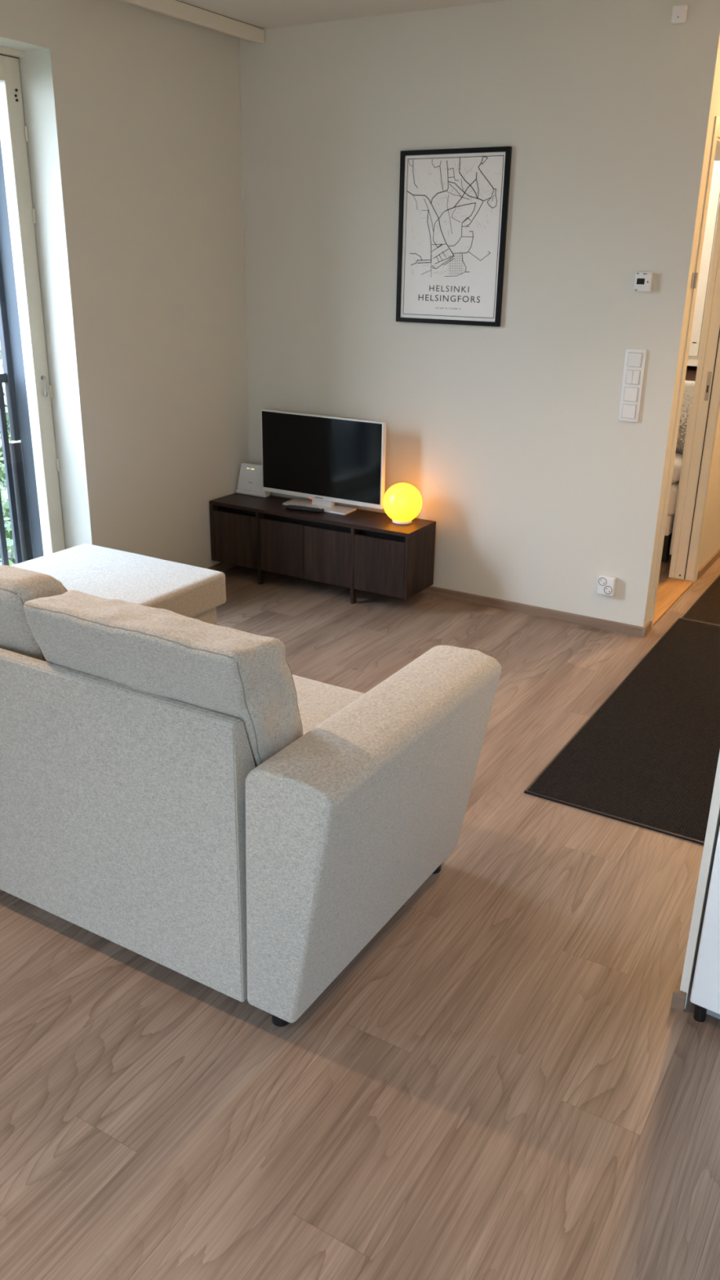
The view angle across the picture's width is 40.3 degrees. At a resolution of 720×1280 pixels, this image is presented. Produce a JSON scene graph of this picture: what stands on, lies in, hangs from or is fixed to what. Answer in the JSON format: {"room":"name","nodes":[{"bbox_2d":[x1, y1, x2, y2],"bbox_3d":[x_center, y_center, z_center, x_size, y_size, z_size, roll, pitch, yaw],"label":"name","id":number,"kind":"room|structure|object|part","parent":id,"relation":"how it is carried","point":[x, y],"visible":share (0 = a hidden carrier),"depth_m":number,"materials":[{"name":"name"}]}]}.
{"room":"living room","nodes":[
{"label":"living room","id":0,"kind":"room"},
{"bbox_2d":[0,0,248,568],"bbox_3d":[-2.387,-0.716,2.566,0.360,2.556,6.400,13,24,28],"label":"wall","id":1,"kind":"structure","parent":0,"point":[131,113],"depth_m":4.37,"materials":[{"name":"white paint"}]},
{"bbox_2d":[0,137,44,559],"bbox_3d":[-1.692,-1.141,3.903,0.138,2.204,0.919,13,24,28],"label":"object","id":2,"kind":"structure","parent":1,"relation":"attached to","point":[6,249],"depth_m":4.30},
{"bbox_2d":[0,46,65,565],"bbox_3d":[-1.689,-1.103,3.880,0.285,2.310,0.982,13,24,28],"label":"window","id":3,"kind":"structure","parent":1,"relation":"in","point":[14,135],"depth_m":4.22,"materials":[{"name":"beige paint"}]},
{"bbox_3d":[-1.802,-1.022,3.969,0.040,0.040,0.960,13,24,28],"label":"handrail","id":4,"kind":"part","parent":3,"relation":"part of","materials":[{"name":"metal"}]},
{"bbox_3d":[-1.541,-1.621,4.156,0.031,1.540,0.034,13,24,28],"label":"blind guide rail","id":5,"kind":"part","parent":3,"relation":"part of","materials":[{"name":"grey metal"}]},
{"bbox_3d":[-1.646,-1.130,3.878,0.220,2.204,0.919,13,24,28],"label":"frame","id":6,"kind":"part","parent":3,"relation":"part of","materials":[{"name":"beige paint"}]},
{"bbox_3d":[-1.806,-0.544,4.154,0.047,1.065,0.964,13,24,28],"label":"balcony railing","id":7,"kind":"part","parent":3,"relation":"part of","materials":[{"name":"black metal"}]},
{"bbox_3d":[-1.571,-0.541,4.580,0.047,0.760,0.041,13,24,28],"label":"post","id":8,"kind":"part","parent":3,"relation":"part of","materials":[{"name":"grey metal"}]},
{"bbox_2d":[206,562,237,572],"bbox_3d":[-0.909,-0.295,5.021,0.012,0.044,1.169,13,24,28],"label":"baseboard","id":9,"kind":"structure","parent":1,"relation":"attached to","point":[221,566],"depth_m":5.27,"materials":[{"name":"brown wood"}]},
{"bbox_2d":[177,0,507,29],"bbox_3d":[0.593,-2.135,2.614,4.860,0.150,10.400,13,24,28],"label":"ceiling","id":10,"kind":"structure","parent":0,"point":[263,14],"depth_m":4.12,"materials":[{"name":"white paint"}]},
{"bbox_2d":[120,0,264,44],"bbox_3d":[-2.068,-1.851,2.054,0.082,0.060,6.192,13,24,28],"label":"rail","id":11,"kind":"object","parent":10,"relation":"attached to","point":[174,8],"visible":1,"depth_m":4.17,"materials":[{"name":"beige paint"}]},
{"bbox_2d":[0,532,719,1279],"bbox_3d":[0.549,0.374,3.587,4.860,0.120,10.400,13,24,28],"label":"floor","id":12,"kind":"structure","parent":0,"point":[504,1082],"depth_m":2.05,"materials":[{"name":"brown wood"}]},
{"bbox_2d":[12,543,226,625],"bbox_3d":[-1.003,-0.031,3.760,0.753,0.460,0.659,13,24,28],"label":"footstool","id":13,"kind":"object","parent":12,"relation":"on","point":[190,591],"visible":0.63,"depth_m":3.69,"materials":[{"name":"grey fabric"}]},
{"bbox_2d":[0,564,501,1026],"bbox_3d":[-0.791,0.134,2.745,2.198,0.892,0.830,13,24,28],"label":"sofa","id":14,"kind":"object","parent":12,"relation":"on","point":[242,825],"visible":1,"depth_m":2.12,"materials":[{"name":"grey fabric"}]},
{"bbox_2d":[0,564,67,662],"bbox_3d":[-0.923,-0.004,2.477,0.596,0.444,0.268,13,24,28],"label":"cushion","id":15,"kind":"object","parent":14,"relation":"on","point":[18,586],"depth_m":2.24,"materials":[{"name":"grey fabric"}]},
{"bbox_3d":[-0.938,0.273,2.537,1.741,0.680,0.232,13,24,28],"label":"backrest","id":16,"kind":"part","parent":14,"relation":"part of","materials":[{"name":"grey fabric"}]},
{"bbox_2d":[23,589,302,767],"bbox_3d":[-0.410,0.122,2.170,0.606,0.431,0.304,13,24,28],"label":"cushion","id":17,"kind":"object","parent":14,"relation":"on","point":[121,683],"depth_m":2.02,"materials":[{"name":"grey fabric"}]},
{"bbox_2d":[292,674,364,734],"bbox_3d":[-0.238,0.304,2.581,0.576,0.209,0.625,13,24,28],"label":"seat cushion","id":18,"kind":"object","parent":14,"relation":"on","point":[317,701],"depth_m":2.67,"materials":[{"name":"grey fabric"}]},
{"bbox_3d":[0.056,0.419,2.313,0.222,0.600,0.807,13,24,28],"label":"armrest","id":19,"kind":"part","parent":14,"relation":"part of","materials":[{"name":"grey fabric"}]},
{"bbox_2d":[208,493,435,604],"bbox_3d":[-0.209,-0.461,4.987,1.168,0.400,0.281,13,24,28],"label":"tv console","id":20,"kind":"object","parent":12,"relation":"on","point":[364,550],"visible":0.96,"depth_m":4.82,"materials":[{"name":"brown wood"}]},
{"bbox_3d":[-0.703,-0.603,5.247,0.018,0.303,0.281,13,24,28],"label":"panel","id":21,"kind":"part","parent":20,"relation":"part of","materials":[{"name":"brown wood"}]},
{"bbox_3d":[-0.642,-0.520,5.077,0.276,0.272,0.017,13,24,28],"label":"door","id":22,"kind":"part","parent":20,"relation":"part of","materials":[{"name":"brown wood"}]},
{"bbox_2d":[235,462,270,497],"bbox_3d":[-0.568,-0.848,5.196,0.192,0.160,0.053,13,24,28],"label":"router","id":23,"kind":"object","parent":20,"relation":"on","point":[251,477],"visible":0.88,"depth_m":5.19,"materials":[{"name":"white plastic"}]},
{"bbox_3d":[-0.512,-0.329,5.079,0.018,0.079,0.031,13,24,28],"label":"leg","id":24,"kind":"part","parent":20,"relation":"part of","materials":[{"name":"brown wood"}]},
{"bbox_3d":[-0.391,-0.462,4.939,0.267,0.272,0.017,13,24,28],"label":"door","id":25,"kind":"part","parent":20,"relation":"part of","materials":[{"name":"brown wood"}]},
{"bbox_3d":[-0.337,-0.669,4.990,0.864,0.018,0.281,13,24,28],"label":"panel","id":26,"kind":"part","parent":20,"relation":"part of","materials":[{"name":"brown wood"}]},
{"bbox_2d":[285,504,324,512],"bbox_3d":[-0.275,-0.657,4.910,0.196,0.019,0.040,9,23,20],"label":"remote control","id":27,"kind":"object","parent":20,"relation":"on","point":[292,507],"visible":1,"depth_m":4.90,"materials":[{"name":"black plastic"}]},
{"bbox_3d":[-0.251,-0.577,4.861,1.132,0.057,0.015,13,24,28],"label":"recess rail","id":28,"kind":"part","parent":20,"relation":"part of","materials":[{"name":"black wood"}]},
{"bbox_2d":[261,408,386,515],"bbox_3d":[-0.194,-0.884,4.891,0.714,0.459,0.133,13,24,28],"label":"television","id":29,"kind":"object","parent":20,"relation":"on","point":[326,460],"visible":0.98,"depth_m":4.87,"materials":[{"name":"white plastic"}]},
{"bbox_3d":[-0.158,-0.409,4.812,0.267,0.272,0.017,13,24,28],"label":"door","id":30,"kind":"part","parent":20,"relation":"part of","materials":[{"name":"brown wood"}]},
{"bbox_3d":[-0.032,-0.219,4.816,0.018,0.079,0.031,13,24,28],"label":"leg","id":31,"kind":"part","parent":20,"relation":"part of","materials":[{"name":"brown wood"}]},
{"bbox_3d":[0.092,-0.352,4.675,0.274,0.272,0.017,13,24,28],"label":"door","id":32,"kind":"part","parent":20,"relation":"part of","materials":[{"name":"brown wood"}]},
{"bbox_3d":[0.166,-0.553,4.715,0.303,0.018,0.281,13,24,28],"label":"panel","id":33,"kind":"part","parent":20,"relation":"part of","materials":[{"name":"brown wood"}]},
{"bbox_2d":[382,482,422,524],"bbox_3d":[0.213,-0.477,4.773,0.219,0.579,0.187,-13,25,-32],"label":"globe lamp","id":34,"kind":"object","parent":20,"relation":"on","point":[402,502],"visible":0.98,"depth_m":4.63,"materials":[{"name":"yellow glass"}]},
{"bbox_3d":[0.286,-0.376,4.705,0.018,0.303,0.281,13,24,28],"label":"panel","id":35,"kind":"part","parent":20,"relation":"part of","materials":[{"name":"brown wood"}]},
{"bbox_2d":[524,617,719,844],"bbox_3d":[1.365,0.271,3.713,0.803,0.008,1.939,13,24,28],"label":"runner rug","id":36,"kind":"object","parent":12,"relation":"on","point":[647,757],"visible":1,"depth_m":3.41,"materials":[{"name":"black fabric"}]},
{"bbox_2d":[661,404,692,562],"bbox_3d":[1.270,-1.235,6.360,2.020,0.900,1.673,13,24,28],"label":"bed","id":37,"kind":"object","parent":12,"relation":"on","point":[675,490],"visible":0.06,"depth_m":5.28,"materials":[{"name":"white fabric"}]},
{"bbox_3d":[1.724,-0.548,5.577,0.060,0.200,0.060,13,24,28],"label":"leg","id":38,"kind":"part","parent":37,"relation":"part of","materials":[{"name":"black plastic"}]},
{"bbox_3d":[1.258,-1.184,6.386,1.996,0.170,1.671,13,24,28],"label":"mattress","id":39,"kind":"part","parent":37,"relation":"part of","materials":[{"name":"white fabric"}]},
{"bbox_2d":[671,450,683,483],"bbox_3d":[1.554,-0.999,5.521,0.612,0.166,0.472,13,24,28],"label":"pillow","id":40,"kind":"object","parent":37,"relation":"on","point":[678,455],"visible":0.09,"depth_m":5.24,"materials":[{"name":"white fabric"}]},
{"bbox_2d":[675,380,695,451],"bbox_3d":[1.644,-1.257,5.451,0.479,0.367,0.185,13,24,28],"label":"throw cushion","id":41,"kind":"object","parent":40,"relation":"on","point":[689,386],"visible":0.05,"depth_m":5.32,"materials":[{"name":"fabric"}]},
{"bbox_2d":[681,574,719,625],"bbox_3d":[2.369,-0.312,5.262,0.803,0.008,1.924,13,24,28],"label":"runner rug","id":42,"kind":"object","parent":12,"relation":"on","point":[706,609],"visible":1,"depth_m":4.83,"materials":[{"name":"black fabric"}]},
{"bbox_2d":[687,160,719,366],"bbox_3d":[2.139,-2.167,7.005,1.512,2.200,0.541,13,24,28],"label":"wall","id":43,"kind":"structure","parent":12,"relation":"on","point":[714,195],"depth_m":6.47,"materials":[{"name":"white paint"}]},
{"bbox_2d":[684,365,697,381],"bbox_3d":[2.264,-1.808,7.024,0.450,0.280,0.400,13,24,28],"label":"storage basket","id":44,"kind":"object","parent":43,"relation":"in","point":[691,374],"visible":0.02,"depth_m":6.77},
{"bbox_3d":[2.485,-2.442,6.359,0.411,1.190,0.018,13,24,28],"label":"door","id":45,"kind":"part","parent":43,"relation":"part of","materials":[{"name":"white paint"}]},
{"bbox_2d":[689,826,719,1022],"bbox_3d":[1.144,-0.017,1.912,0.594,1.840,0.618,15,25,33],"label":"refrigerator","id":46,"kind":"object","parent":12,"relation":"on","point":[705,990],"visible":1,"depth_m":2.12,"materials":[{"name":"white metal"}]},
{"bbox_3d":[0.993,0.876,2.055,0.570,0.030,0.022,15,25,33],"label":"kick plate","id":47,"kind":"part","parent":46,"relation":"part of","materials":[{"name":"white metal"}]},
{"bbox_2d":[239,0,719,626],"bbox_3d":[0.243,-1.486,4.671,2.565,2.556,0.150,13,24,28],"label":"wall","id":48,"kind":"structure","parent":0,"point":[510,437],"depth_m":4.35,"materials":[{"name":"white paint"}]},
{"bbox_2d":[238,37,249,463],"bbox_3d":[-0.586,-1.667,5.038,0.004,2.512,0.004,13,24,28],"label":"trim","id":49,"kind":"structure","parent":48,"relation":"attached to","point":[238,37],"depth_m":4.91,"materials":[{"name":"white paint"}]},
{"bbox_2d":[395,146,511,326],"bbox_3d":[0.402,-1.777,4.353,0.522,0.719,0.022,13,24,28],"label":"map poster","id":50,"kind":"object","parent":48,"relation":"attached to","point":[454,202],"visible":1,"depth_m":4.34,"materials":[{"name":"white paper"}]},
{"bbox_2d":[419,586,643,636],"bbox_3d":[0.335,-0.256,4.974,2.205,0.044,0.012,13,24,28],"label":"baseboard","id":51,"kind":"structure","parent":48,"relation":"attached to","point":[602,624],"depth_m":4.69,"materials":[{"name":"brown wood"}]},
{"bbox_2d":[596,574,617,596],"bbox_3d":[1.121,-0.248,4.459,0.076,0.087,0.036,13,24,28],"label":"wall socket","id":52,"kind":"object","parent":48,"relation":"attached to","point":[606,584],"visible":1,"depth_m":4.44,"materials":[{"name":"white plastic"}]},
{"bbox_2d":[617,348,646,422],"bbox_3d":[1.148,-1.073,4.143,0.086,0.298,0.017,13,24,28],"label":"light switch panel","id":53,"kind":"object","parent":48,"relation":"attached to","point":[635,358],"visible":1,"depth_m":4.14,"materials":[{"name":"white plastic"}]},
{"bbox_2d":[634,271,653,292],"bbox_3d":[1.152,-1.454,3.988,0.066,0.075,0.030,13,24,28],"label":"thermostat","id":54,"kind":"object","parent":48,"relation":"attached to","point":[643,280],"visible":1,"depth_m":3.98,"materials":[{"name":"white plastic"}]},
{"bbox_2d":[641,621,652,637],"bbox_3d":[1.311,-0.050,4.489,0.012,0.044,0.112,13,24,28],"label":"baseboard","id":55,"kind":"structure","parent":48,"relation":"attached to","point":[646,628],"depth_m":4.47,"materials":[{"name":"brown wood"}]},
{"bbox_2d":[671,4,688,24],"bbox_3d":[1.185,-2.321,3.644,0.056,0.060,0.026,13,24,28],"label":"sensor","id":56,"kind":"object","parent":48,"relation":"attached to","point":[679,12],"visible":1,"depth_m":3.63,"materials":[{"name":"white plastic"}]},
{"bbox_2d":[649,115,719,626],"bbox_3d":[1.183,-1.258,4.737,0.947,2.113,0.960,13,24,28],"label":"door","id":57,"kind":"structure","parent":48,"relation":"in","point":[704,420],"depth_m":4.93,"materials":[{"name":"beige paint"}]},
{"bbox_3d":[1.733,-1.263,4.890,0.018,0.140,0.002,13,24,28],"label":"strike plate","id":58,"kind":"part","parent":57,"relation":"part of","materials":[{"name":"metal"}]},
{"bbox_2d":[653,577,693,625],"bbox_3d":[1.516,-0.202,4.937,0.131,0.010,0.788,13,24,28],"label":"floor","id":59,"kind":"structure","parent":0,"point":[672,588],"depth_m":5.01,"materials":[{"name":"brown wood"}]},
{"bbox_2d":[680,751,719,1008],"bbox_3d":[1.532,-0.324,1.729,1.410,2.556,0.710,13,24,28],"label":"wall partition","id":60,"kind":"structure","parent":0,"point":[713,821],"depth_m":2.13,"materials":[{"name":"white paint"}]},
{"bbox_2d":[670,968,686,1011],"bbox_3d":[0.905,0.709,2.512,0.028,0.044,0.722,13,24,28],"label":"baseboard","id":61,"kind":"structure","parent":60,"relation":"attached to","point":[678,998],"depth_m":2.22,"materials":[{"name":"brown wood"}]},
{"bbox_2d":[697,107,719,570],"bbox_3d":[2.317,-1.848,5.698,0.125,2.556,3.850,13,24,28],"label":"wall","id":62,"kind":"structure","parent":0,"point":[711,538],"depth_m":5.31,"materials":[{"name":"white paint"}]},
{"bbox_2d":[697,548,719,579],"bbox_3d":[2.544,-0.774,6.413,0.012,0.044,2.838,13,24,28],"label":"baseboard","id":63,"kind":"structure","parent":62,"relation":"attached to","point":[716,556],"depth_m":5.46,"materials":[{"name":"brown wood"}]},
{"bbox_2d":[714,155,719,160],"bbox_3d":[2.231,-2.650,7.762,2.300,2.556,0.140,13,24,28],"label":"wall","id":64,"kind":"structure","parent":0,"point":[716,157],"depth_m":7.12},
{"label":"outside","id":65,"kind":"structure","parent":0,"visible":0},
{"bbox_2d":[0,386,16,564],"bbox_3d":[-9.315,5.154,13.200,100.000,0.300,100.000,13,24,28],"label":"ground","id":66,"kind":"structure","parent":65,"point":[4,390],"depth_m":53.29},
{"bbox_2d":[0,349,17,540],"bbox_3d":[-7.205,-3.554,21.448,6.525,10.062,6.706,-11,24,-27],"label":"tree","id":67,"kind":"object","parent":66,"relation":"on","point":[2,482],"visible":0.02,"depth_m":20.12,"materials":[{"name":"green plant"}]},
{"bbox_2d":[0,440,21,565],"bbox_3d":[-5.556,0.012,16.457,6.045,7.072,5.606,-1,21,-5],"label":"tree","id":68,"kind":"object","parent":66,"relation":"on","point":[8,532],"visible":0.02,"depth_m":15.66,"materials":[{"name":"green plant"}]}
]}

